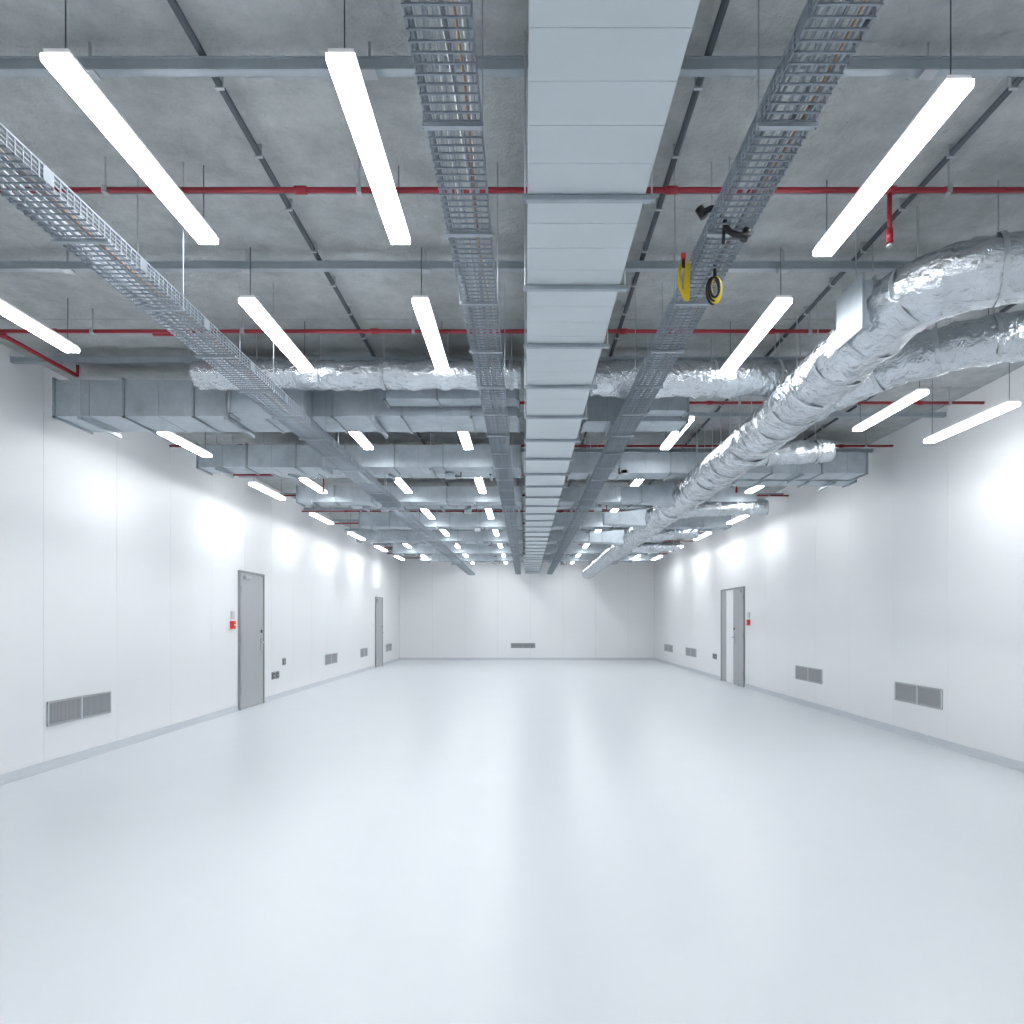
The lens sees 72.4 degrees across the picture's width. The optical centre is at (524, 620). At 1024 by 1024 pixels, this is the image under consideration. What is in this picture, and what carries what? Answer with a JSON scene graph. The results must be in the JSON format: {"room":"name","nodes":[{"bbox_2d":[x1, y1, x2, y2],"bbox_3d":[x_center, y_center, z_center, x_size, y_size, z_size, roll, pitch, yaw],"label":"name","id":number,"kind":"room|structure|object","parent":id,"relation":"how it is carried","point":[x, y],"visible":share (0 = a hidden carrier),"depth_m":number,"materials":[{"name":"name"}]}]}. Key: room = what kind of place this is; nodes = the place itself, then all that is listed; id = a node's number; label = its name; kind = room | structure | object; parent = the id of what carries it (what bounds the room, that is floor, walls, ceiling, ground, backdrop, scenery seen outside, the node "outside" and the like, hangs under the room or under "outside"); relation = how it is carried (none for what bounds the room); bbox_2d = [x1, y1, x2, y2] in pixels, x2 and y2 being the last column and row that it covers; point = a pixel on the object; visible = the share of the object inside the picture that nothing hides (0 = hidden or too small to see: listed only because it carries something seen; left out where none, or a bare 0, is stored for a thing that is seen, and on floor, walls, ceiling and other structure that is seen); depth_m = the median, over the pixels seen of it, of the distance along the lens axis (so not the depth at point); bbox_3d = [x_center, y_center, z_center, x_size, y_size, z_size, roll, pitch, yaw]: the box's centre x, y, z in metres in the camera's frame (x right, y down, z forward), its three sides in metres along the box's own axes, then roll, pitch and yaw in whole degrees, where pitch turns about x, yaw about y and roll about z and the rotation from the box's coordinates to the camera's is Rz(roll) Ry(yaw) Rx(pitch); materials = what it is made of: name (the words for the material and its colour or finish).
{"room":"empty industrial hall","nodes":[
{"label":"empty industrial hall","id":0,"kind":"room"},
{"bbox_2d":[0,343,399,774],"bbox_3d":[-4.590,-0.490,10.550,0.200,3.780,29.100,0,0,0],"label":"wall","id":1,"kind":"structure","parent":0,"point":[121,559],"depth_m":8.18,"materials":[{"name":"grey paint"}]},
{"bbox_2d":[47,691,110,725],"bbox_3d":[-4.481,0.875,7.070,0.017,0.230,1.000,0,0,0],"label":"air vent","id":2,"kind":"object","parent":1,"relation":"in","point":[61,711],"visible":1,"depth_m":7.01,"materials":[{"name":"grey metal"}]},
{"bbox_2d":[0,658,399,785],"bbox_3d":[-4.473,1.357,10.550,0.035,0.085,29.100,0,0,0],"label":"baseboard","id":3,"kind":"structure","parent":1,"relation":"attached to","point":[22,773],"depth_m":7.98,"materials":[{"name":"grey plastic"}]},
{"bbox_2d":[230,611,235,628],"bbox_3d":[-4.461,-0.015,10.705,0.058,0.270,0.110,0,0,0],"label":"fire alarm","id":4,"kind":"object","parent":1,"relation":"attached to","point":[232,613],"visible":1,"depth_m":10.67,"materials":[{"name":"red plastic"}]},
{"bbox_2d":[238,570,264,710],"bbox_3d":[-4.446,0.302,11.460,0.088,2.195,1.040,0,0,0],"label":"door","id":5,"kind":"structure","parent":1,"relation":"in","point":[251,586],"depth_m":11.43,"materials":[{"name":"paint"}]},
{"bbox_2d":[325,653,337,664],"bbox_3d":[-4.481,0.875,16.200,0.017,0.230,1.000,0,0,0],"label":"air vent","id":6,"kind":"object","parent":1,"relation":"in","point":[329,658],"visible":1,"depth_m":16.19,"materials":[{"name":"metal"}]},
{"bbox_2d":[375,596,383,666],"bbox_3d":[-4.446,0.333,21.450,0.088,2.135,1.020,0,0,0],"label":"door","id":7,"kind":"structure","parent":1,"relation":"in","point":[379,632],"depth_m":21.33,"materials":[{"name":"paint"}]},
{"bbox_2d":[0,660,1023,1023],"bbox_3d":[0.080,1.450,10.550,9.540,0.100,29.500,0,0,0],"label":"floor","id":8,"kind":"structure","parent":0,"point":[401,841],"depth_m":4.09,"materials":[{"name":"paint"}]},
{"bbox_2d":[0,0,1023,552],"bbox_3d":[0.080,-2.505,10.550,9.540,0.250,29.500,0,0,0],"label":"ceiling","id":9,"kind":"structure","parent":0,"point":[301,125],"depth_m":3.82,"materials":[{"name":"grey concrete"}]},
{"bbox_2d":[0,298,79,352],"bbox_3d":[-3.370,-2.190,4.610,0.104,0.380,1.220,0,0,0],"label":"pendant light","id":10,"kind":"object","parent":9,"relation":"hanging from","point":[7,310],"visible":1,"depth_m":4.81,"materials":[{"name":"white plastic"}]},
{"bbox_2d":[40,0,218,243],"bbox_3d":[-1.680,-2.190,3.110,0.104,0.380,1.220,0,0,0],"label":"pendant light","id":11,"kind":"object","parent":9,"relation":"hanging from","point":[64,66],"visible":1,"depth_m":2.90,"materials":[{"name":"white plastic"}]},
{"bbox_2d":[157,432,211,456],"bbox_3d":[-3.680,-2.140,7.510,0.104,0.480,1.220,0,0,0],"label":"pendant light","id":12,"kind":"object","parent":9,"relation":"hanging from","point":[172,436],"visible":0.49,"depth_m":7.58,"materials":[{"name":"white plastic"}]},
{"bbox_2d":[0,122,474,574],"bbox_3d":[-1.890,-1.992,10.549,0.244,0.776,28.703,0,0,0],"label":"cable tray","id":13,"kind":"object","parent":9,"relation":"hanging from","point":[333,453],"visible":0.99,"depth_m":3.63,"materials":[{"name":"metal"}]},
{"bbox_2d":[248,481,285,499],"bbox_3d":[-3.800,-2.140,10.360,0.104,0.480,1.220,0,0,0],"label":"pendant light","id":14,"kind":"object","parent":9,"relation":"hanging from","point":[255,484],"visible":0.82,"depth_m":10.25,"materials":[{"name":"white"}]},
{"bbox_2d":[238,247,313,371],"bbox_3d":[-1.750,-2.190,5.010,0.104,0.380,1.220,0,0,0],"label":"pendant light","id":15,"kind":"object","parent":9,"relation":"hanging from","point":[250,303],"visible":0.98,"depth_m":4.84,"materials":[{"name":"white plastic"}]},
{"bbox_2d":[52,353,519,437],"bbox_3d":[-2.130,-2.080,6.515,4.158,0.600,0.630,0,0,0],"label":"ventilation duct","id":16,"kind":"object","parent":9,"relation":"hanging from","point":[111,407],"visible":0.66,"depth_m":6.25,"materials":[{"name":"metal"}]},
{"bbox_2d":[228,389,312,420],"bbox_3d":[-2.225,-1.985,6.140,0.668,0.406,0.216,0,0,0],"label":"ventilation duct","id":17,"kind":"object","parent":16,"relation":"attached to","point":[240,405],"visible":0.42,"depth_m":6.05,"materials":[{"name":"metal"}]},
{"bbox_2d":[383,389,518,408],"bbox_3d":[-0.630,-2.000,6.090,1.158,0.236,0.256,0,0,0],"label":"ventilation duct","id":18,"kind":"object","parent":16,"relation":"attached to","point":[433,397],"visible":0.52,"depth_m":5.98,"materials":[{"name":"metal"}]},
{"bbox_2d":[299,478,326,492],"bbox_3d":[-3.150,-2.190,10.360,0.104,0.380,1.220,0,0,0],"label":"pendant light","id":19,"kind":"object","parent":9,"relation":"hanging from","point":[309,482],"visible":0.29,"depth_m":10.33,"materials":[{"name":"white"}]},
{"bbox_2d":[167,0,463,512],"bbox_3d":[-1.330,-2.349,10.559,0.036,0.063,29.098,0,0,0],"label":"conduit","id":20,"kind":"object","parent":9,"relation":"attached to","point":[219,82],"visible":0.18,"depth_m":3.50,"materials":[{"name":"metal"}]},
{"bbox_2d":[309,512,333,523],"bbox_3d":[-3.800,-2.140,13.110,0.104,0.480,1.220,0,0,0],"label":"pendant light","id":21,"kind":"object","parent":9,"relation":"hanging from","point":[314,514],"visible":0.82,"depth_m":12.97,"materials":[{"name":"white"}]},
{"bbox_2d":[189,333,520,391],"bbox_3d":[-1.365,-2.139,5.776,2.671,0.482,0.323,0,0,0],"label":"duct","id":22,"kind":"object","parent":9,"relation":"hanging from","point":[384,374],"visible":0.75,"depth_m":5.66,"materials":[{"name":"metal"}]},
{"bbox_2d":[196,432,520,477],"bbox_3d":[-2.030,-2.105,8.740,3.958,0.550,0.480,0,0,0],"label":"ventilation duct","id":23,"kind":"object","parent":9,"relation":"hanging from","point":[227,460],"visible":0.81,"depth_m":8.55,"materials":[{"name":"metal"}]},
{"bbox_2d":[349,432,373,449],"bbox_3d":[-1.820,-2.190,7.560,0.104,0.380,1.220,0,0,0],"label":"pendant light","id":24,"kind":"object","parent":9,"relation":"hanging from","point":[366,444],"visible":0.43,"depth_m":7.80,"materials":[{"name":"white"}]},
{"bbox_2d":[326,0,410,243],"bbox_3d":[-0.660,-2.190,3.110,0.104,0.380,1.220,0,0,0],"label":"pendant light","id":25,"kind":"object","parent":9,"relation":"hanging from","point":[342,63],"visible":1,"depth_m":2.89,"materials":[{"name":"white plastic"}]},
{"bbox_2d":[271,437,520,481],"bbox_3d":[-1.680,-2.130,9.250,3.258,0.500,0.400,0,0,0],"label":"ventilation duct","id":26,"kind":"object","parent":9,"relation":"hanging from","point":[278,476],"visible":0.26,"depth_m":9.29,"materials":[{"name":"metal"}]},
{"bbox_2d":[280,477,519,478],"bbox_3d":[-1.725,-2.167,9.602,3.350,0.425,0.192,0,0,0],"label":"pipe","id":27,"kind":"object","parent":9,"relation":"hanging from","point":[280,477],"visible":0.17,"depth_m":9.59,"materials":[{"name":"metal"}]},
{"bbox_2d":[238,476,566,477],"bbox_3d":[0.080,-2.313,10.980,9.132,0.133,0.060,0,0,0],"label":"rail","id":28,"kind":"object","parent":9,"relation":"attached to","point":[238,476],"visible":0.1,"depth_m":10.96,"materials":[{"name":"metal"}]},
{"bbox_2d":[395,478,411,492],"bbox_3d":[-1.820,-2.190,10.360,0.104,0.380,1.220,0,0,0],"label":"pendant light","id":29,"kind":"object","parent":9,"relation":"hanging from","point":[406,489],"visible":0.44,"depth_m":10.41,"materials":[{"name":"white"}]},
{"bbox_2d":[296,481,521,508],"bbox_3d":[-1.855,-2.120,11.390,3.608,0.520,0.480,0,0,0],"label":"ventilation duct","id":30,"kind":"object","parent":9,"relation":"hanging from","point":[305,496],"visible":0.72,"depth_m":11.20,"materials":[{"name":"metal"}]},
{"bbox_2d":[412,247,448,371],"bbox_3d":[-0.660,-2.190,5.010,0.104,0.380,1.220,0,0,0],"label":"pendant light","id":31,"kind":"object","parent":9,"relation":"hanging from","point":[421,304],"visible":1,"depth_m":4.81,"materials":[{"name":"white plastic"}]},
{"bbox_2d":[348,479,521,511],"bbox_3d":[-1.505,-2.130,11.900,2.908,0.500,0.400,0,0,0],"label":"ventilation duct","id":32,"kind":"object","parent":9,"relation":"hanging from","point":[366,508],"visible":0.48,"depth_m":11.90,"materials":[{"name":"metal"}]},
{"bbox_2d":[356,530,522,544],"bbox_3d":[-2.030,-2.120,16.840,3.958,0.520,0.480,0,0,0],"label":"ventilation duct","id":33,"kind":"object","parent":9,"relation":"hanging from","point":[483,536],"visible":0.8,"depth_m":16.65,"materials":[{"name":"metal"}]},
{"bbox_2d":[359,509,522,531],"bbox_3d":[-1.680,-2.105,14.140,3.258,0.550,0.480,0,0,0],"label":"ventilation duct","id":34,"kind":"object","parent":9,"relation":"hanging from","point":[374,521],"visible":0.81,"depth_m":13.95,"materials":[{"name":"metal"}]},
{"bbox_2d":[0,250,910,273],"bbox_3d":[0.080,-2.313,4.500,9.132,0.133,0.060,0,0,0],"label":"rail","id":35,"kind":"object","parent":9,"relation":"attached to","point":[68,267],"visible":0.59,"depth_m":4.48,"materials":[{"name":"metal"}]},
{"bbox_2d":[390,530,522,545],"bbox_3d":[-1.680,-2.130,17.350,3.258,0.500,0.400,0,0,0],"label":"ventilation duct","id":36,"kind":"object","parent":9,"relation":"hanging from","point":[453,543],"visible":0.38,"depth_m":17.39,"materials":[{"name":"metal"}]},
{"bbox_2d":[393,544,522,555],"bbox_3d":[-1.855,-2.105,19.540,3.608,0.550,0.480,0,0,0],"label":"ventilation duct","id":37,"kind":"object","parent":9,"relation":"hanging from","point":[416,549],"visible":0.66,"depth_m":19.35,"materials":[{"name":"metal"}]},
{"bbox_2d":[401,0,520,573],"bbox_3d":[-0.240,-2.007,10.549,0.204,0.746,28.703,0,0,0],"label":"cable tray","id":38,"kind":"object","parent":9,"relation":"hanging from","point":[501,450],"visible":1,"depth_m":2.67,"materials":[{"name":"metal"}]},
{"bbox_2d":[400,512,522,531],"bbox_3d":[-1.330,-2.130,14.650,2.558,0.500,0.400,0,0,0],"label":"ventilation duct","id":39,"kind":"object","parent":9,"relation":"hanging from","point":[475,512],"visible":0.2,"depth_m":14.77,"materials":[{"name":"metal"}]},
{"bbox_2d":[458,432,472,449],"bbox_3d":[-0.660,-2.190,7.560,0.104,0.380,1.220,0,0,0],"label":"pendant light","id":40,"kind":"object","parent":9,"relation":"hanging from","point":[464,436],"visible":0.43,"depth_m":7.76,"materials":[{"name":"white"}]},
{"bbox_2d":[302,510,629,511],"bbox_3d":[0.080,-2.285,14.090,9.132,0.190,0.042,0,0,0],"label":"pipe","id":41,"kind":"object","parent":9,"relation":"hanging from","point":[302,510],"visible":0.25,"depth_m":14.08,"materials":[{"name":"metal"}]},
{"bbox_2d":[304,506,637,509],"bbox_3d":[0.080,-2.313,14.220,9.132,0.133,0.060,0,0,0],"label":"rail","id":42,"kind":"object","parent":9,"relation":"attached to","point":[323,507],"visible":0.16,"depth_m":14.20,"materials":[{"name":"metal"}]},
{"bbox_2d":[420,554,522,562],"bbox_3d":[-1.680,-2.120,22.240,3.258,0.520,0.480,0,0,0],"label":"ventilation duct","id":43,"kind":"object","parent":9,"relation":"hanging from","point":[471,557],"visible":0.52,"depth_m":22.05,"materials":[{"name":"metal"}]},
{"bbox_2d":[0,309,951,334],"bbox_3d":[0.080,-2.285,5.340,9.132,0.190,0.042,0,0,0],"label":"pipe","id":44,"kind":"object","parent":9,"relation":"hanging from","point":[243,331],"visible":0.47,"depth_m":5.33,"materials":[{"name":"red metal"}]},
{"bbox_2d":[474,477,485,492],"bbox_3d":[-0.660,-2.190,10.360,0.104,0.380,1.220,0,0,0],"label":"pendant light","id":45,"kind":"object","parent":9,"relation":"hanging from","point":[479,481],"visible":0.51,"depth_m":10.33,"materials":[{"name":"white"}]},
{"bbox_2d":[231,474,737,493],"bbox_3d":[0.080,-2.150,10.590,9.132,0.460,0.042,0,0,0],"label":"pipe","id":46,"kind":"object","parent":9,"relation":"hanging from","point":[323,488],"visible":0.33,"depth_m":10.58,"materials":[{"name":"metal"}]},
{"bbox_2d":[0,41,1023,79],"bbox_3d":[0.080,-2.313,2.880,9.132,0.133,0.060,0,0,0],"label":"ceiling beam","id":47,"kind":"structure","parent":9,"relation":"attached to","point":[928,67],"depth_m":2.86,"materials":[{"name":"metal"}]},
{"bbox_2d":[0,156,1023,247],"bbox_3d":[0.080,-2.150,3.590,9.132,0.460,0.042,0,0,0],"label":"pipe","id":48,"kind":"object","parent":9,"relation":"hanging from","point":[948,189],"visible":0.78,"depth_m":3.58,"materials":[{"name":"metal"}]},
{"bbox_2d":[10,349,1023,364],"bbox_3d":[0.080,-2.313,6.120,9.132,0.133,0.060,0,0,0],"label":"rail","id":49,"kind":"object","parent":9,"relation":"attached to","point":[15,360],"visible":0.38,"depth_m":6.10,"materials":[{"name":"metal"}]},
{"bbox_2d":[345,529,711,530],"bbox_3d":[0.080,-2.313,17.460,9.132,0.133,0.060,0,0,0],"label":"rail","id":50,"kind":"object","parent":9,"relation":"attached to","point":[345,529],"visible":0.25,"depth_m":17.44,"materials":[{"name":"metal"}]},
{"bbox_2d":[169,432,892,447],"bbox_3d":[0.080,-2.150,8.840,9.132,0.460,0.042,0,0,0],"label":"pipe","id":51,"kind":"object","parent":9,"relation":"hanging from","point":[865,445],"visible":0.26,"depth_m":8.83,"materials":[{"name":"metal"}]},
{"bbox_2d":[189,443,873,452],"bbox_3d":[0.080,-2.313,9.360,9.132,0.133,0.060,0,0,0],"label":"rail","id":52,"kind":"object","parent":9,"relation":"attached to","point":[523,450],"visible":0.24,"depth_m":9.34,"materials":[{"name":"metal"}]},
{"bbox_2d":[280,493,783,494],"bbox_3d":[0.080,-2.313,12.600,9.132,0.133,0.060,0,0,0],"label":"rail","id":53,"kind":"object","parent":9,"relation":"attached to","point":[280,493],"visible":0.06,"depth_m":12.58,"materials":[{"name":"metal"}]},
{"bbox_2d":[542,554,655,562],"bbox_3d":[2.325,-2.120,22.250,3.568,0.520,0.500,0,0,0],"label":"ventilation duct","id":54,"kind":"object","parent":9,"relation":"hanging from","point":[590,557],"visible":0.54,"depth_m":22.05,"materials":[{"name":"metal"}]},
{"bbox_2d":[544,544,658,555],"bbox_3d":[2.125,-2.105,19.550,3.168,0.550,0.500,0,0,0],"label":"ventilation duct","id":55,"kind":"object","parent":9,"relation":"hanging from","point":[599,549],"visible":0.45,"depth_m":19.35,"materials":[{"name":"metal"}]},
{"bbox_2d":[556,483,650,511],"bbox_3d":[1.975,-2.130,11.930,2.868,0.500,0.400,0,0,0],"label":"ventilation duct","id":56,"kind":"object","parent":9,"relation":"hanging from","point":[561,507],"visible":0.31,"depth_m":11.90,"materials":[{"name":"metal"}]},
{"bbox_2d":[547,530,663,544],"bbox_3d":[1.925,-2.120,16.850,2.768,0.520,0.500,0,0,0],"label":"ventilation duct","id":57,"kind":"object","parent":9,"relation":"hanging from","point":[555,535],"visible":0.3,"depth_m":16.65,"materials":[{"name":"metal"}]},
{"bbox_2d":[589,530,623,545],"bbox_3d":[1.640,-1.965,14.200,0.680,0.830,0.400,0,0,0],"label":"transition piece","id":58,"kind":"object","parent":9,"relation":"hanging from","point":[615,537],"visible":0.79,"depth_m":14.06,"materials":[{"name":"metal"}]},
{"bbox_2d":[523,0,699,572],"bbox_3d":[0.259,-2.035,10.625,0.533,0.690,28.850,0,0,0],"label":"ventilation duct","id":59,"kind":"object","parent":9,"relation":"hanging from","point":[603,75],"visible":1,"depth_m":2.76,"materials":[{"name":"metal"}]},
{"bbox_2d":[603,479,646,528],"bbox_3d":[1.640,-1.965,11.600,0.680,0.830,0.400,0,0,0],"label":"ventilation duct","id":60,"kind":"object","parent":9,"relation":"hanging from","point":[633,518],"visible":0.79,"depth_m":11.47,"materials":[{"name":"metal"}]},
{"bbox_2d":[581,395,688,437],"bbox_3d":[1.025,-2.085,6.625,0.968,0.590,0.450,0,0,0],"label":"ventilation duct","id":61,"kind":"object","parent":9,"relation":"hanging from","point":[599,408],"visible":0.42,"depth_m":6.45,"materials":[{"name":"metal"}]},
{"bbox_2d":[643,396,688,418],"bbox_3d":[1.275,-1.980,6.340,0.368,0.236,0.216,0,0,0],"label":"ventilation duct","id":62,"kind":"object","parent":61,"relation":"attached to","point":[666,406],"visible":0.53,"depth_m":6.25,"materials":[{"name":"metal"}]},
{"bbox_2d":[552,509,730,531],"bbox_3d":[2.325,-2.105,14.150,3.568,0.550,0.500,0,0,0],"label":"ventilation duct","id":63,"kind":"object","parent":9,"relation":"hanging from","point":[592,521],"visible":0.51,"depth_m":13.95,"materials":[{"name":"metal"}]},
{"bbox_2d":[559,0,729,513],"bbox_3d":[0.755,-2.349,10.559,0.036,0.063,29.098,0,0,0],"label":"conduit","id":64,"kind":"object","parent":9,"relation":"attached to","point":[698,81],"visible":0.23,"depth_m":3.49,"materials":[{"name":"metal"}]},
{"bbox_2d":[621,444,675,507],"bbox_3d":[1.640,-1.965,9.400,0.680,0.830,0.400,0,0,0],"label":"ventilation duct","id":65,"kind":"object","parent":9,"relation":"hanging from","point":[660,495],"visible":0.89,"depth_m":9.27,"materials":[{"name":"metal"}]},
{"bbox_2d":[629,541,680,552],"bbox_3d":[2.966,-1.988,17.201,1.677,0.784,0.279,0,0,0],"label":"duct","id":66,"kind":"object","parent":9,"relation":"hanging from","point":[672,546],"visible":0.6,"depth_m":17.10,"materials":[{"name":"metal"}]},
{"bbox_2d":[558,479,756,508],"bbox_3d":[2.125,-2.120,11.400,3.168,0.520,0.500,0,0,0],"label":"ventilation duct","id":67,"kind":"object","parent":9,"relation":"hanging from","point":[609,496],"visible":0.38,"depth_m":11.20,"materials":[{"name":"metal"}]},
{"bbox_2d":[645,529,698,541],"bbox_3d":[2.866,-1.990,14.603,1.478,0.779,0.267,0,0,0],"label":"duct","id":68,"kind":"object","parent":9,"relation":"hanging from","point":[673,534],"visible":0.39,"depth_m":14.49,"materials":[{"name":"metal"}]},
{"bbox_2d":[660,415,693,449],"bbox_3d":[1.630,-2.190,7.560,0.104,0.380,1.220,0,0,0],"label":"pendant light","id":69,"kind":"object","parent":9,"relation":"hanging from","point":[672,437],"visible":0.53,"depth_m":7.71,"materials":[{"name":"white"}]},
{"bbox_2d":[589,333,802,398],"bbox_3d":[1.540,-2.110,5.774,2.022,0.539,0.376,0,0,0],"label":"duct","id":70,"kind":"object","parent":9,"relation":"hanging from","point":[615,377],"visible":0.59,"depth_m":5.64,"materials":[{"name":"metal"}]},
{"bbox_2d":[547,0,884,573],"bbox_3d":[0.842,-1.940,10.550,0.259,0.881,28.700,0,0,0],"label":"cable tray","id":71,"kind":"object","parent":9,"relation":"hanging from","point":[611,450],"depth_m":2.69,"materials":[{"name":"metal"}]},
{"bbox_2d":[705,264,722,304],"bbox_3d":[0.894,-1.589,3.300,0.077,0.183,0.048,0,0,0],"label":"cable","id":72,"kind":"object","parent":71,"relation":"attached to","point":[712,300],"visible":1,"depth_m":3.29,"materials":[{"name":"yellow rubber"}]},
{"bbox_2d":[695,205,751,244],"bbox_3d":[0.837,-1.685,2.962,0.232,0.190,0.070,0,0,17],"label":"clamp","id":73,"kind":"object","parent":71,"relation":"attached to","point":[702,212],"visible":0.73,"depth_m":2.94,"materials":[{"name":"black metal"}]},
{"bbox_2d":[567,426,867,483],"bbox_3d":[2.375,-2.075,8.800,3.668,0.610,0.500,0,0,0],"label":"ventilation duct","id":74,"kind":"object","parent":9,"relation":"hanging from","point":[852,466],"visible":0.56,"depth_m":8.60,"materials":[{"name":"metal"}]},
{"bbox_2d":[679,499,768,518],"bbox_3d":[3.016,-1.988,11.300,1.776,0.783,0.264,0,0,0],"label":"duct","id":75,"kind":"object","parent":9,"relation":"hanging from","point":[761,507],"visible":0.68,"depth_m":11.20,"materials":[{"name":"metal"}]},
{"bbox_2d":[520,406,946,418],"bbox_3d":[0.080,-2.313,7.740,9.132,0.133,0.060,0,0,0],"label":"rail","id":76,"kind":"object","parent":9,"relation":"attached to","point":[522,414],"visible":0.15,"depth_m":7.72,"materials":[{"name":"metal"}]},
{"bbox_2d":[726,515,747,523],"bbox_3d":[4.000,-2.140,13.110,0.104,0.480,1.220,0,0,0],"label":"pendant light","id":77,"kind":"object","parent":9,"relation":"hanging from","point":[739,517],"visible":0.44,"depth_m":13.17,"materials":[{"name":"white"}]},
{"bbox_2d":[520,386,984,404],"bbox_3d":[0.080,-2.285,7.090,9.132,0.190,0.042,0,0,0],"label":"pipe","id":78,"kind":"object","parent":9,"relation":"hanging from","point":[949,402],"visible":0.32,"depth_m":7.08,"materials":[{"name":"red metal"}]},
{"bbox_2d":[722,247,792,370],"bbox_3d":[1.630,-2.190,5.010,0.104,0.380,1.220,0,0,0],"label":"pendant light","id":79,"kind":"object","parent":9,"relation":"hanging from","point":[780,303],"visible":1,"depth_m":4.83,"materials":[{"name":"white plastic"}]},
{"bbox_2d":[723,479,856,489],"bbox_3d":[3.375,-2.075,9.275,1.868,0.610,0.450,0,0,0],"label":"ventilation duct","id":80,"kind":"object","parent":9,"relation":"hanging from","point":[824,483],"visible":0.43,"depth_m":9.20,"materials":[{"name":"metal"}]},
{"bbox_2d":[755,423,835,466],"bbox_3d":[2.718,-1.994,7.552,1.179,0.773,0.261,0,0,0],"label":"duct","id":81,"kind":"object","parent":9,"relation":"hanging from","point":[816,450],"visible":0.61,"depth_m":7.45,"materials":[{"name":"metal"}]},
{"bbox_2d":[582,180,1023,578],"bbox_3d":[3.264,-1.923,14.001,2.755,0.915,20.999,0,0,0],"label":"duct","id":82,"kind":"object","parent":9,"relation":"hanging from","point":[979,272],"visible":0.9,"depth_m":4.40,"materials":[{"name":"metal"}]},
{"bbox_2d":[836,229,880,350],"bbox_3d":[2.045,-2.045,4.260,0.150,0.670,0.340,0,0,0],"label":"spigot","id":83,"kind":"object","parent":82,"relation":"attached to","point":[852,316],"visible":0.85,"depth_m":4.21,"materials":[{"name":"metal"}]},
{"bbox_2d":[648,77,1023,484],"bbox_3d":[2.130,-2.349,10.559,0.036,0.063,29.098,0,0,0],"label":"conduit","id":84,"kind":"object","parent":9,"relation":"attached to","point":[1013,82],"visible":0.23,"depth_m":3.85,"materials":[{"name":"metal"}]},
{"bbox_2d":[731,304,1016,486],"bbox_3d":[3.600,-2.349,10.559,0.036,0.063,29.098,0,0,0],"label":"conduit","id":85,"kind":"object","parent":9,"relation":"attached to","point":[1000,308],"visible":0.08,"depth_m":7.68,"materials":[{"name":"metal"}]},
{"bbox_2d":[852,381,928,430],"bbox_3d":[3.500,-2.190,6.760,0.104,0.380,1.220,0,0,0],"label":"pendant light","id":86,"kind":"object","parent":9,"relation":"hanging from","point":[918,393],"visible":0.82,"depth_m":6.62,"materials":[{"name":"white plastic"}]},
{"bbox_2d":[813,0,973,255],"bbox_3d":[1.630,-2.190,3.230,0.104,0.380,1.220,0,0,0],"label":"pendant light","id":87,"kind":"object","parent":9,"relation":"hanging from","point":[952,90],"visible":1,"depth_m":3.01,"materials":[{"name":"white plastic"}]},
{"bbox_2d":[776,307,1023,426],"bbox_3d":[3.170,-1.963,5.235,3.169,0.834,1.079,0,0,34],"label":"duct","id":88,"kind":"object","parent":9,"relation":"hanging from","point":[995,338],"visible":0.43,"depth_m":4.82,"materials":[{"name":"metal"}]},
{"bbox_2d":[924,362,1020,442],"bbox_3d":[4.020,-2.075,6.360,0.104,0.610,1.220,0,0,0],"label":"pendant light","id":89,"kind":"object","parent":9,"relation":"hanging from","point":[1007,405],"visible":0.94,"depth_m":6.24,"materials":[{"name":"white plastic"}]},
{"bbox_2d":[400,555,654,657],"bbox_3d":[0.080,-0.490,25.200,9.540,3.780,0.200,0,0,0],"label":"wall","id":90,"kind":"structure","parent":0,"point":[446,611],"depth_m":25.10,"materials":[{"name":"grey paint"}]},
{"bbox_2d":[511,643,534,647],"bbox_3d":[-0.070,0.880,25.092,0.880,0.180,0.016,0,0,0],"label":"air vent","id":91,"kind":"object","parent":90,"relation":"in","point":[513,645],"visible":1,"depth_m":25.09,"materials":[{"name":"metal"}]},
{"bbox_2d":[400,658,653,659],"bbox_3d":[0.080,1.357,25.091,9.140,0.085,0.018,0,0,0],"label":"baseboard","id":92,"kind":"structure","parent":90,"relation":"attached to","point":[400,658],"depth_m":25.08,"materials":[{"name":"grey plastic"}]},
{"bbox_2d":[655,366,1023,761],"bbox_3d":[4.750,-0.490,10.550,0.200,3.780,29.100,0,0,0],"label":"wall","id":93,"kind":"structure","parent":0,"point":[911,571],"depth_m":8.79,"materials":[{"name":"grey paint"}]},
{"bbox_2d":[721,586,744,686],"bbox_3d":[4.606,0.333,15.650,0.088,2.135,1.720,0,0,0],"label":"door","id":94,"kind":"structure","parent":93,"relation":"in","point":[732,601],"depth_m":15.53,"materials":[{"name":"paint"}]},
{"bbox_2d":[795,665,821,683],"bbox_3d":[4.641,0.875,11.475,0.017,0.230,1.050,0,0,0],"label":"air vent","id":95,"kind":"object","parent":93,"relation":"in","point":[814,675],"visible":1,"depth_m":11.44,"materials":[{"name":"metal"}]},
{"bbox_2d":[654,658,1023,771],"bbox_3d":[4.633,1.357,10.550,0.035,0.085,29.100,0,0,0],"label":"baseboard","id":96,"kind":"structure","parent":93,"relation":"attached to","point":[980,754],"depth_m":8.73,"materials":[{"name":"grey plastic"}]},
{"bbox_2d":[894,682,942,709],"bbox_3d":[4.641,0.875,8.285,0.017,0.230,0.990,0,0,0],"label":"air vent","id":97,"kind":"object","parent":93,"relation":"in","point":[925,696],"visible":1,"depth_m":8.24,"materials":[{"name":"grey metal"}]},
{"bbox_3d":[0.080,-0.490,-4.100,9.540,3.780,0.200,0,0,0],"label":"wall","id":98,"kind":"structure","parent":0,"visible":0},
{"bbox_2d":[0,333,203,376],"bbox_3d":[-3.317,-2.237,1.305,1.459,0.126,10.590,0,0,0],"label":"pipe","id":99,"kind":"object","parent":98,"relation":"attached to","point":[2,335],"visible":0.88,"depth_m":5.71,"materials":[{"name":"red metal"}]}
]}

